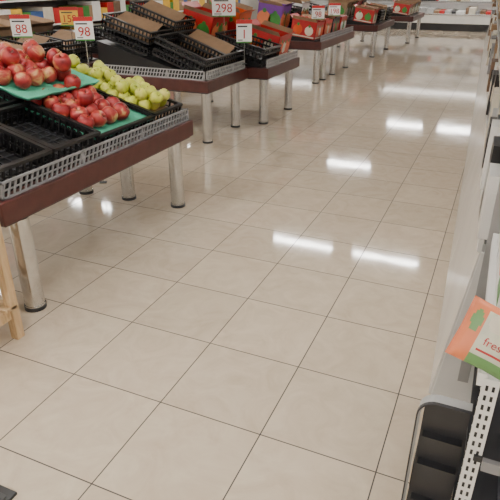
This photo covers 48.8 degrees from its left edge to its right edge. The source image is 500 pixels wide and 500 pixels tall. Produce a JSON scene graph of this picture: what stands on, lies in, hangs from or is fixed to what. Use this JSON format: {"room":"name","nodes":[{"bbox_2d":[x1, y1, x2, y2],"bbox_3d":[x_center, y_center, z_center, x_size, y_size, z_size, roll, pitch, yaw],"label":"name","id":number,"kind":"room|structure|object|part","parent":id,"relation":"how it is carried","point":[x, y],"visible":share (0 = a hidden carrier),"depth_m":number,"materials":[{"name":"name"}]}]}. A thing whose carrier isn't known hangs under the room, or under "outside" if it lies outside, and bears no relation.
{"room":"supermarket produce section","nodes":[
{"label":"supermarket produce section","id":0,"kind":"room"},
{"bbox_2d":[0,29,486,499],"bbox_3d":[1.172,-3.081,9.787,12.000,0.020,25.500,11,29,21],"label":"floor","id":1,"kind":"structure","parent":0,"point":[272,334],"depth_m":3.01,"materials":[{"name":"tile"}]},
{"bbox_2d":[0,485,16,499],"bbox_3d":[-1.321,0.900,1.762,0.835,0.016,0.690,11,29,21],"label":"rubber floor mat","id":2,"kind":"object","parent":1,"relation":"on","point":[6,493],"visible":1,"depth_m":1.89,"materials":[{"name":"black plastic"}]},
{"bbox_2d":[0,225,24,339],"bbox_3d":[-1.429,0.184,2.501,0.490,0.638,0.440,11,29,21],"label":"wooden stand","id":3,"kind":"object","parent":1,"relation":"on","point":[9,308],"visible":1,"depth_m":2.60,"materials":[{"name":"brown wood"}]},
{"bbox_2d":[74,31,99,58],"bbox_3d":[-1.687,-2.997,8.668,1.300,0.829,2.700,11,29,21],"label":"display table","id":4,"kind":"object","parent":1,"relation":"on","point":[94,50],"visible":0.02,"depth_m":7.42,"materials":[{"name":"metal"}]},
{"bbox_2d":[90,34,104,47],"bbox_3d":[-1.836,-2.831,7.519,0.533,0.220,0.485,11,29,21],"label":"crate","id":5,"kind":"object","parent":4,"relation":"on","point":[95,36],"visible":0.09,"depth_m":7.38,"materials":[{"name":"plastic"}]},
{"bbox_2d":[93,28,106,43],"bbox_3d":[-1.829,-2.878,7.492,0.533,0.220,0.485,11,29,21],"label":"crate","id":6,"kind":"object","parent":5,"relation":"on","point":[103,28],"visible":0.07,"depth_m":7.34,"materials":[{"name":"plastic"}]},
{"bbox_2d":[93,25,101,39],"bbox_3d":[-1.822,-2.926,7.465,0.533,0.220,0.485,11,29,21],"label":"crate","id":7,"kind":"object","parent":6,"relation":"on","point":[94,26],"visible":0.09,"depth_m":7.33,"materials":[{"name":"plastic"}]},
{"bbox_2d":[73,17,106,183],"bbox_3d":[-1.265,-1.173,4.459,0.140,1.320,0.050,-3,27,-6],"label":"price card","id":8,"kind":"object","parent":1,"relation":"on","point":[83,26],"visible":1,"depth_m":4.20,"materials":[{"name":"white plastic"}]},
{"bbox_2d":[81,57,98,66],"bbox_3d":[-2.852,-1.812,6.292,1.300,0.829,2.300,11,29,21],"label":"display table","id":9,"kind":"object","parent":1,"relation":"on","point":[91,62],"visible":0.02,"depth_m":6.68,"materials":[{"name":"metal"}]},
{"bbox_2d":[0,18,19,40],"bbox_3d":[-2.944,-2.431,6.309,0.554,0.416,0.540,11,29,21],"label":"carton","id":10,"kind":"object","parent":9,"relation":"on","point":[5,26],"visible":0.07,"depth_m":6.26,"materials":[{"name":"cardboard"}]},
{"bbox_2d":[0,40,22,49],"bbox_3d":[-2.652,-1.994,5.725,0.555,0.317,0.540,11,29,21],"label":"cardboard box","id":11,"kind":"object","parent":9,"relation":"on","point":[15,46],"visible":0.02,"depth_m":5.87,"materials":[{"name":"brown cardboard"}]},
{"bbox_2d":[9,15,32,41],"bbox_3d":[-2.362,-2.156,5.763,0.200,0.565,0.050,-3,27,-6],"label":"price card","id":12,"kind":"object","parent":9,"relation":"on","point":[20,24],"visible":0.99,"depth_m":5.68,"materials":[{"name":"white paper"}]},
{"bbox_2d":[0,14,54,35],"bbox_3d":[-2.727,-2.651,6.752,0.554,0.416,0.540,11,29,21],"label":"carton","id":13,"kind":"object","parent":9,"relation":"on","point":[38,24],"visible":0.07,"depth_m":6.76,"materials":[{"name":"cardboard"}]},
{"bbox_2d":[59,7,77,53],"bbox_3d":[-2.060,-2.480,6.369,0.200,0.605,0.050,-3,27,-6],"label":"price card","id":14,"kind":"object","parent":9,"relation":"on","point":[67,14],"visible":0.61,"depth_m":6.27,"materials":[{"name":"paper"}]},
{"bbox_2d":[44,42,92,61],"bbox_3d":[-2.234,-2.393,6.639,0.475,0.222,0.485,11,29,21],"label":"crate","id":15,"kind":"object","parent":9,"relation":"on","point":[84,58],"visible":0.25,"depth_m":6.63,"materials":[{"name":"plastic"}]},
{"bbox_2d":[46,41,92,56],"bbox_3d":[-2.227,-2.440,6.612,0.475,0.222,0.485,11,29,21],"label":"crate","id":16,"kind":"object","parent":15,"relation":"on","point":[87,42],"visible":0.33,"depth_m":6.56,"materials":[{"name":"plastic"}]},
{"bbox_2d":[34,29,90,54],"bbox_3d":[-2.220,-2.493,6.582,0.475,0.235,0.485,11,29,21],"label":"crate","id":17,"kind":"object","parent":16,"relation":"on","point":[65,36],"visible":0.55,"depth_m":6.56,"materials":[{"name":"plastic"}]},
{"bbox_3d":[-2.455,-2.173,6.198,0.465,0.160,0.485,18,31,17],"label":"crate","id":18,"kind":"object","parent":9,"relation":"on","visible":0},
{"bbox_2d":[7,40,61,58],"bbox_3d":[-2.444,-2.220,6.169,0.475,0.222,0.485,11,29,21],"label":"crate","id":19,"kind":"object","parent":18,"relation":"on","point":[57,46],"visible":0.04,"depth_m":6.20,"materials":[{"name":"plastic"}]},
{"bbox_2d":[0,34,61,57],"bbox_3d":[-2.437,-2.273,6.139,0.475,0.235,0.485,11,29,21],"label":"crate","id":20,"kind":"object","parent":19,"relation":"on","point":[41,40],"visible":0.27,"depth_m":6.13,"materials":[{"name":"plastic"}]},
{"bbox_2d":[0,108,192,312],"bbox_3d":[-1.309,-0.515,3.570,1.150,0.935,1.820,11,29,21],"label":"display table","id":21,"kind":"object","parent":1,"relation":"on","point":[15,212],"depth_m":3.00,"materials":[{"name":"wood"}]},
{"bbox_2d":[0,90,23,123],"bbox_3d":[-1.660,-0.875,3.240,0.494,0.249,0.395,11,29,21],"label":"crate","id":22,"kind":"object","parent":21,"relation":"on","point":[14,100],"visible":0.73,"depth_m":3.29,"materials":[{"name":"plastic"}]},
{"bbox_2d":[0,126,52,188],"bbox_3d":[-1.349,-0.487,2.774,0.533,0.259,0.425,11,29,21],"label":"crate","id":23,"kind":"object","parent":21,"relation":"on","point":[12,164],"visible":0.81,"depth_m":2.86,"materials":[{"name":"plastic"}]},
{"bbox_2d":[0,101,100,169],"bbox_3d":[-1.183,-0.656,3.115,0.533,0.259,0.395,11,29,21],"label":"crate","id":24,"kind":"object","parent":21,"relation":"on","point":[62,145],"visible":0.77,"depth_m":3.21,"materials":[{"name":"plastic"}]},
{"bbox_2d":[0,92,155,150],"bbox_3d":[-1.188,-0.935,3.576,0.960,0.347,0.605,11,29,21],"label":"crate","id":25,"kind":"object","parent":21,"relation":"on","point":[114,132],"visible":0.28,"depth_m":3.37,"materials":[{"name":"plastic"}]},
{"bbox_2d":[1,88,151,139],"bbox_3d":[-1.179,-0.945,3.567,0.912,0.270,0.593,11,29,21],"label":"fruit tray","id":26,"kind":"object","parent":25,"relation":"in","point":[133,116],"visible":0.15,"depth_m":3.53,"materials":[{"name":"green plastic"}]},
{"bbox_2d":[25,74,129,127],"bbox_3d":[-1.068,-0.946,3.477,0.504,0.279,0.507,11,29,21],"label":"apples","id":27,"kind":"object","parent":26,"relation":"in","point":[86,106],"visible":0.91,"depth_m":3.40,"materials":[{"name":"red food"}]},
{"bbox_3d":[-1.439,-1.103,3.615,0.310,0.082,0.520,25,33,13],"label":"cardboard riser","id":28,"kind":"object","parent":26,"relation":"on","visible":0},
{"bbox_2d":[0,58,99,100],"bbox_3d":[-1.397,-1.111,3.530,0.544,0.175,0.673,11,29,21],"label":"fruit tray","id":29,"kind":"object","parent":28,"relation":"on","point":[33,92],"visible":0.38,"depth_m":3.40,"materials":[{"name":"green plastic"}]},
{"bbox_2d":[0,39,71,88],"bbox_3d":[-1.408,-1.175,3.473,0.487,0.259,0.575,11,29,22],"label":"apples","id":30,"kind":"object","parent":29,"relation":"in","point":[27,67],"visible":1,"depth_m":3.44,"materials":[{"name":"red food"}]},
{"bbox_3d":[-0.806,-0.627,3.280,0.014,0.085,1.760,11,29,21],"label":"gray lattice guard","id":31,"kind":"part","parent":21,"relation":"part of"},
{"bbox_2d":[80,62,182,126],"bbox_3d":[-0.996,-1.133,3.963,0.962,0.356,0.365,11,29,21],"label":"crate","id":32,"kind":"object","parent":21,"relation":"on","point":[177,104],"visible":0.2,"depth_m":3.79,"materials":[{"name":"plastic"}]},
{"bbox_2d":[150,106,172,123],"bbox_3d":[-1.005,-1.115,3.976,0.897,0.271,0.310,11,29,21],"label":"cardboard riser","id":33,"kind":"object","parent":32,"relation":"in","point":[163,107],"visible":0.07,"depth_m":3.92,"materials":[{"name":"brown cardboard"}]},
{"bbox_2d":[69,54,169,109],"bbox_3d":[-0.998,-1.198,3.929,0.889,0.344,0.339,11,29,21],"label":"apples","id":34,"kind":"object","parent":33,"relation":"on","point":[135,90],"visible":0.8,"depth_m":3.85,"materials":[{"name":"green food"}]},
{"bbox_2d":[0,0,239,33],"bbox_3d":[-4.593,-4.274,9.918,0.880,2.000,20.055,11,29,21],"label":"wall shelving","id":35,"kind":"object","parent":1,"relation":"on","point":[48,9],"visible":0.12,"depth_m":11.66,"materials":[{"name":"white metal"}]},
{"bbox_2d":[97,39,247,143],"bbox_3d":[-0.861,-1.850,6.200,1.400,0.979,0.980,11,29,21],"label":"display table","id":36,"kind":"object","parent":1,"relation":"on","point":[109,52],"depth_m":5.76,"materials":[{"name":"metal"}]},
{"bbox_2d":[100,24,170,55],"bbox_3d":[-1.214,-2.268,5.896,0.610,0.292,0.445,11,29,21],"label":"crate","id":37,"kind":"object","parent":36,"relation":"on","point":[119,41],"visible":0.45,"depth_m":5.73,"materials":[{"name":"plastic"}]},
{"bbox_2d":[101,17,171,49],"bbox_3d":[-1.200,-2.313,5.867,0.610,0.292,0.445,11,29,21],"label":"crate","id":38,"kind":"object","parent":37,"relation":"on","point":[115,34],"visible":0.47,"depth_m":5.71,"materials":[{"name":"plastic"}]},
{"bbox_2d":[102,11,173,42],"bbox_3d":[-1.186,-2.359,5.837,0.610,0.297,0.445,11,29,21],"label":"crate","id":39,"kind":"object","parent":38,"relation":"on","point":[144,26],"visible":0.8,"depth_m":5.78,"materials":[{"name":"plastic"}]},
{"bbox_3d":[-1.046,-1.851,5.729,1.300,0.090,0.014,11,29,21],"label":"gray lattice guard","id":40,"kind":"part","parent":36,"relation":"part of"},
{"bbox_2d":[152,37,224,77],"bbox_3d":[-0.633,-2.010,5.740,0.628,0.340,0.445,11,29,21],"label":"crate","id":41,"kind":"object","parent":36,"relation":"on","point":[181,65],"visible":0.61,"depth_m":5.62,"materials":[{"name":"plastic"}]},
{"bbox_2d":[154,32,226,72],"bbox_3d":[-0.616,-2.053,5.710,0.628,0.340,0.445,11,29,21],"label":"crate","id":42,"kind":"object","parent":41,"relation":"on","point":[174,46],"visible":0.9,"depth_m":5.65,"materials":[{"name":"plastic"}]},
{"bbox_2d":[176,34,242,69],"bbox_3d":[-0.456,-2.189,6.100,0.628,0.340,0.445,11,29,21],"label":"crate","id":43,"kind":"object","parent":36,"relation":"on","point":[239,56],"visible":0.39,"depth_m":5.97,"materials":[{"name":"plastic"}]},
{"bbox_2d":[176,28,243,65],"bbox_3d":[-0.439,-2.233,6.070,0.628,0.341,0.445,11,29,21],"label":"crate","id":44,"kind":"object","parent":43,"relation":"on","point":[197,34],"visible":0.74,"depth_m":6.05,"materials":[{"name":"plastic"}]},
{"bbox_3d":[-0.247,-1.918,5.864,0.014,0.090,0.920,11,29,21],"label":"gray lattice guard","id":45,"kind":"part","parent":36,"relation":"part of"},
{"bbox_2d":[236,19,251,64],"bbox_3d":[-0.065,-2.297,6.092,0.170,0.465,0.050,-3,27,-6],"label":"price card","id":46,"kind":"object","parent":36,"relation":"attached to","point":[243,27],"visible":1,"depth_m":6.04,"materials":[{"name":"white paper"}]},
{"bbox_3d":[-1.029,-2.477,6.238,0.605,0.130,0.445,28,33,11],"label":"crate","id":47,"kind":"object","parent":36,"relation":"on","visible":0},
{"bbox_2d":[130,11,191,42],"bbox_3d":[-1.009,-2.521,6.206,0.607,0.314,0.445,11,29,21],"label":"crate","id":48,"kind":"object","parent":47,"relation":"on","point":[130,11],"visible":0.02,"depth_m":6.08,"materials":[{"name":"plastic"}]},
{"bbox_2d":[128,5,194,36],"bbox_3d":[-0.993,-2.564,6.177,0.607,0.314,0.445,11,29,21],"label":"crate","id":49,"kind":"object","parent":48,"relation":"on","point":[131,7],"visible":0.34,"depth_m":5.99,"materials":[{"name":"plastic"}]},
{"bbox_2d":[129,0,195,30],"bbox_3d":[-0.977,-2.609,6.146,0.607,0.316,0.445,11,29,21],"label":"crate","id":50,"kind":"object","parent":49,"relation":"on","point":[168,15],"visible":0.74,"depth_m":6.10,"materials":[{"name":"plastic"}]},
{"bbox_2d":[173,50,299,124],"bbox_3d":[-0.216,-2.250,7.002,1.400,0.979,1.100,11,29,21],"label":"display table","id":51,"kind":"object","parent":1,"relation":"on","point":[262,74],"depth_m":6.56,"materials":[{"name":"wood"}]},
{"bbox_2d":[181,1,229,36],"bbox_3d":[-0.512,-2.732,6.638,0.536,0.470,0.520,11,29,21],"label":"carton","id":52,"kind":"object","parent":51,"relation":"on","point":[205,21],"visible":0.48,"depth_m":6.46,"materials":[{"name":"cardboard"}]},
{"bbox_2d":[210,0,255,39],"bbox_3d":[-0.230,-2.936,7.045,0.546,0.509,0.440,11,29,21],"label":"carton","id":53,"kind":"object","parent":51,"relation":"on","point":[243,12],"visible":0.13,"depth_m":6.91,"materials":[{"name":"cardboard"}]},
{"bbox_2d":[218,34,280,66],"bbox_3d":[-0.032,-2.372,6.521,0.652,0.290,0.525,11,29,21],"label":"crate","id":54,"kind":"object","parent":51,"relation":"on","point":[247,59],"visible":0.47,"depth_m":6.33,"materials":[{"name":"plastic"}]},
{"bbox_2d":[212,0,235,40],"bbox_3d":[-0.301,-2.639,6.403,0.270,0.610,0.050,-3,27,-6],"label":"price card","id":55,"kind":"object","parent":54,"relation":"on","point":[224,8],"visible":1,"depth_m":6.33,"materials":[{"name":"white plastic"}]},
{"bbox_2d":[215,29,281,60],"bbox_3d":[-0.019,-2.417,6.492,0.652,0.290,0.525,11,29,21],"label":"crate","id":56,"kind":"object","parent":54,"relation":"on","point":[221,34],"visible":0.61,"depth_m":6.41,"materials":[{"name":"plastic"}]},
{"bbox_2d":[250,19,294,54],"bbox_3d":[0.257,-2.641,6.880,0.560,0.422,0.500,11,29,21],"label":"carton","id":57,"kind":"object","parent":51,"relation":"on","point":[267,30],"visible":0.72,"depth_m":6.79,"materials":[{"name":"cardboard"}]},
{"bbox_3d":[0.397,-2.318,6.667,0.014,0.090,1.040,11,29,21],"label":"gray lattice guard","id":58,"kind":"part","parent":51,"relation":"part of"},
{"bbox_2d":[288,26,354,83],"bbox_3d":[0.914,-3.627,9.916,1.400,0.843,2.150,11,29,21],"label":"display table","id":59,"kind":"object","parent":1,"relation":"on","point":[297,43],"depth_m":9.22,"materials":[{"name":"wood"}]},
{"bbox_2d":[257,0,293,27],"bbox_3d":[0.419,-3.853,9.039,0.538,0.512,0.480,11,29,21],"label":"carton","id":60,"kind":"object","parent":59,"relation":"on","point":[278,12],"visible":0.74,"depth_m":8.88,"materials":[{"name":"cardboard"}]},
{"bbox_2d":[284,0,311,13],"bbox_3d":[0.805,-4.246,9.826,0.538,0.512,0.480,11,29,21],"label":"carton","id":61,"kind":"object","parent":59,"relation":"on","point":[305,4],"visible":0.31,"depth_m":9.62,"materials":[{"name":"cardboard"}]},
{"bbox_2d":[290,13,326,39],"bbox_3d":[0.952,-3.612,8.898,0.535,0.374,0.480,11,29,21],"label":"carton","id":62,"kind":"object","parent":59,"relation":"on","point":[304,26],"visible":0.94,"depth_m":8.76,"materials":[{"name":"cardboard"}]},
{"bbox_2d":[312,5,324,29],"bbox_3d":[1.063,-3.568,8.663,0.200,0.505,0.050,-3,27,-6],"label":"price card","id":63,"kind":"object","parent":59,"relation":"on","point":[318,12],"visible":1,"depth_m":8.59,"materials":[{"name":"white plastic"}]},
{"bbox_2d":[309,10,342,32],"bbox_3d":[1.334,-4.000,9.677,0.535,0.374,0.480,11,29,21],"label":"carton","id":64,"kind":"object","parent":59,"relation":"on","point":[336,19],"visible":0.27,"depth_m":9.57,"materials":[{"name":"cardboard"}]},
{"bbox_2d":[322,18,332,34],"bbox_3d":[1.118,-3.782,9.305,0.452,0.316,0.403,11,29,21],"label":"carton","id":65,"kind":"object","parent":59,"relation":"on","point":[328,23],"visible":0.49,"depth_m":9.20,"materials":[{"name":"cardboard"}]},
{"bbox_2d":[328,3,340,27],"bbox_3d":[1.433,-3.944,9.417,0.200,0.505,0.050,-3,27,-6],"label":"price card","id":66,"kind":"object","parent":59,"relation":"on","point":[334,8],"visible":0.97,"depth_m":9.34,"materials":[{"name":"white plastic"}]},
{"bbox_3d":[1.528,-3.756,9.550,0.014,0.090,2.050,11,29,21],"label":"gray lattice guard","id":67,"kind":"part","parent":59,"relation":"part of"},
{"bbox_2d":[338,15,347,29],"bbox_3d":[1.512,-4.183,10.108,0.452,0.316,0.403,11,29,21],"label":"carton","id":68,"kind":"object","parent":59,"relation":"on","point":[342,24],"visible":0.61,"depth_m":9.98,"materials":[{"name":"cardboard"}]},
{"bbox_2d":[320,17,394,56],"bbox_3d":[2.430,-5.023,12.717,1.400,0.843,1.900,11,29,21],"label":"display table","id":69,"kind":"object","parent":1,"relation":"on","point":[374,28],"visible":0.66,"depth_m":11.84,"materials":[{"name":"wood"}]},
{"bbox_2d":[327,0,353,17],"bbox_3d":[1.965,-5.262,11.972,0.535,0.413,0.480,11,29,21],"label":"carton","id":70,"kind":"object","parent":69,"relation":"on","point":[345,8],"visible":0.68,"depth_m":11.80,"materials":[{"name":"cardboard"}]},
{"bbox_2d":[349,0,359,17],"bbox_3d":[2.150,-5.450,12.349,0.535,0.413,0.480,11,29,21],"label":"carton","id":71,"kind":"object","parent":69,"relation":"on","point":[352,11],"visible":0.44,"depth_m":12.26,"materials":[{"name":"cardboard"}]},
{"bbox_2d":[353,4,380,23],"bbox_3d":[2.509,-5.062,11.805,0.535,0.374,0.480,11,29,21],"label":"carton","id":72,"kind":"object","parent":69,"relation":"on","point":[363,13],"visible":1,"depth_m":11.67,"materials":[{"name":"cardboard"}]},
{"bbox_2d":[364,2,388,19],"bbox_3d":[2.879,-5.438,12.558,0.535,0.374,0.480,11,29,21],"label":"carton","id":73,"kind":"object","parent":69,"relation":"on","point":[381,6],"visible":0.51,"depth_m":12.56,"materials":[{"name":"cardboard"}]},
{"bbox_2d":[385,12,391,19],"bbox_3d":[3.048,-5.549,12.981,0.532,0.211,0.445,11,29,21],"label":"crate","id":74,"kind":"object","parent":69,"relation":"on","point":[388,17],"visible":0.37,"depth_m":12.84,"materials":[{"name":"plastic"}]},
{"bbox_3d":[2.675,-5.173,12.229,0.525,0.140,0.445,18,31,17],"label":"crate","id":75,"kind":"object","parent":69,"relation":"on","visible":0},
{"bbox_2d":[377,11,384,19],"bbox_3d":[2.685,-5.221,12.200,0.532,0.211,0.445,11,29,21],"label":"crate","id":76,"kind":"object","parent":75,"relation":"on","point":[378,18],"visible":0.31,"depth_m":12.11,"materials":[{"name":"plastic"}]},
{"bbox_2d":[360,6,424,43],"bbox_3d":[3.925,-6.265,15.208,1.400,0.843,2.000,11,29,21],"label":"display table","id":77,"kind":"object","parent":1,"relation":"on","point":[417,16],"visible":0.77,"depth_m":14.36,"materials":[{"name":"wood"}]},
{"bbox_2d":[392,0,414,14],"bbox_3d":[3.972,-6.279,14.263,0.535,0.354,0.480,11,29,21],"label":"carton","id":78,"kind":"object","parent":77,"relation":"on","point":[400,7],"visible":1,"depth_m":14.12,"materials":[{"name":"cardboard"}]},
{"bbox_2d":[397,0,415,13],"bbox_3d":[4.161,-6.471,14.648,0.535,0.354,0.480,11,29,21],"label":"carton","id":79,"kind":"object","parent":77,"relation":"on","point":[413,6],"visible":0.23,"depth_m":14.62,"materials":[{"name":"cardboard"}]},
{"bbox_2d":[407,0,419,12],"bbox_3d":[4.350,-6.663,15.034,0.535,0.354,0.480,11,29,21],"label":"carton","id":80,"kind":"object","parent":77,"relation":"on","point":[417,2],"visible":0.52,"depth_m":15.06,"materials":[{"name":"cardboard"}]},
{"bbox_2d":[414,0,422,11],"bbox_3d":[4.539,-6.855,15.419,0.535,0.354,0.480,11,29,21],"label":"carton","id":81,"kind":"object","parent":77,"relation":"on","point":[418,7],"visible":0.18,"depth_m":15.41,"materials":[{"name":"cardboard"}]},
{"bbox_2d":[309,0,494,31],"bbox_3d":[5.915,-8.429,18.083,10.800,2.150,1.520,11,29,21],"label":"refrigerated display case","id":82,"kind":"object","parent":1,"relation":"on","point":[442,15],"visible":0.44,"depth_m":17.74,"materials":[{"name":"white plastic"}]},
{"bbox_2d":[401,394,472,499],"bbox_3d":[0.557,0.606,1.661,0.128,0.633,0.345,11,29,21],"label":"display rack","id":83,"kind":"object","parent":1,"relation":"on","point":[445,420],"visible":1,"depth_m":1.48,"materials":[{"name":"black plastic"}]},
{"bbox_2d":[428,0,499,402],"bbox_3d":[4.058,-3.255,8.321,0.900,1.600,15.615,10,28,19],"label":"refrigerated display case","id":84,"kind":"object","parent":1,"relation":"on","point":[478,213],"visible":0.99,"depth_m":2.44,"materials":[{"name":"white metal"}]},
{"bbox_2d":[452,233,499,499],"bbox_3d":[0.984,0.427,1.570,0.675,1.034,0.845,11,29,21],"label":"shelf unit","id":85,"kind":"object","parent":1,"relation":"on","point":[478,473],"visible":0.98,"depth_m":1.37,"materials":[{"name":"white metal"}]},
{"bbox_2d":[445,295,499,379],"bbox_3d":[0.544,0.204,1.214,0.195,0.162,0.093,15,30,28],"label":"pouch","id":86,"kind":"object","parent":85,"relation":"on","point":[476,342],"visible":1,"depth_m":1.21,"materials":[{"name":"orange plastic"}]},
{"bbox_2d":[240,0,268,18],"bbox_3d":[-4.368,-5.472,11.312,0.100,2.900,25.500,11,29,21],"label":"wall","id":87,"kind":"structure","parent":0,"point":[253,3],"depth_m":20.81,"materials":[{"name":"paint"}]},
{"bbox_3d":[0.603,-4.056,9.434,0.445,0.140,0.445,18,31,17],"label":"crate","id":88,"kind":"object","parent":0,"visible":0},
{"bbox_2d":[290,5,302,16],"bbox_3d":[0.613,-4.103,9.405,0.452,0.200,0.445,11,29,21],"label":"crate","id":89,"kind":"object","parent":88,"relation":"on","point":[296,7],"visible":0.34,"depth_m":9.35,"materials":[{"name":"plastic"}]}
]}

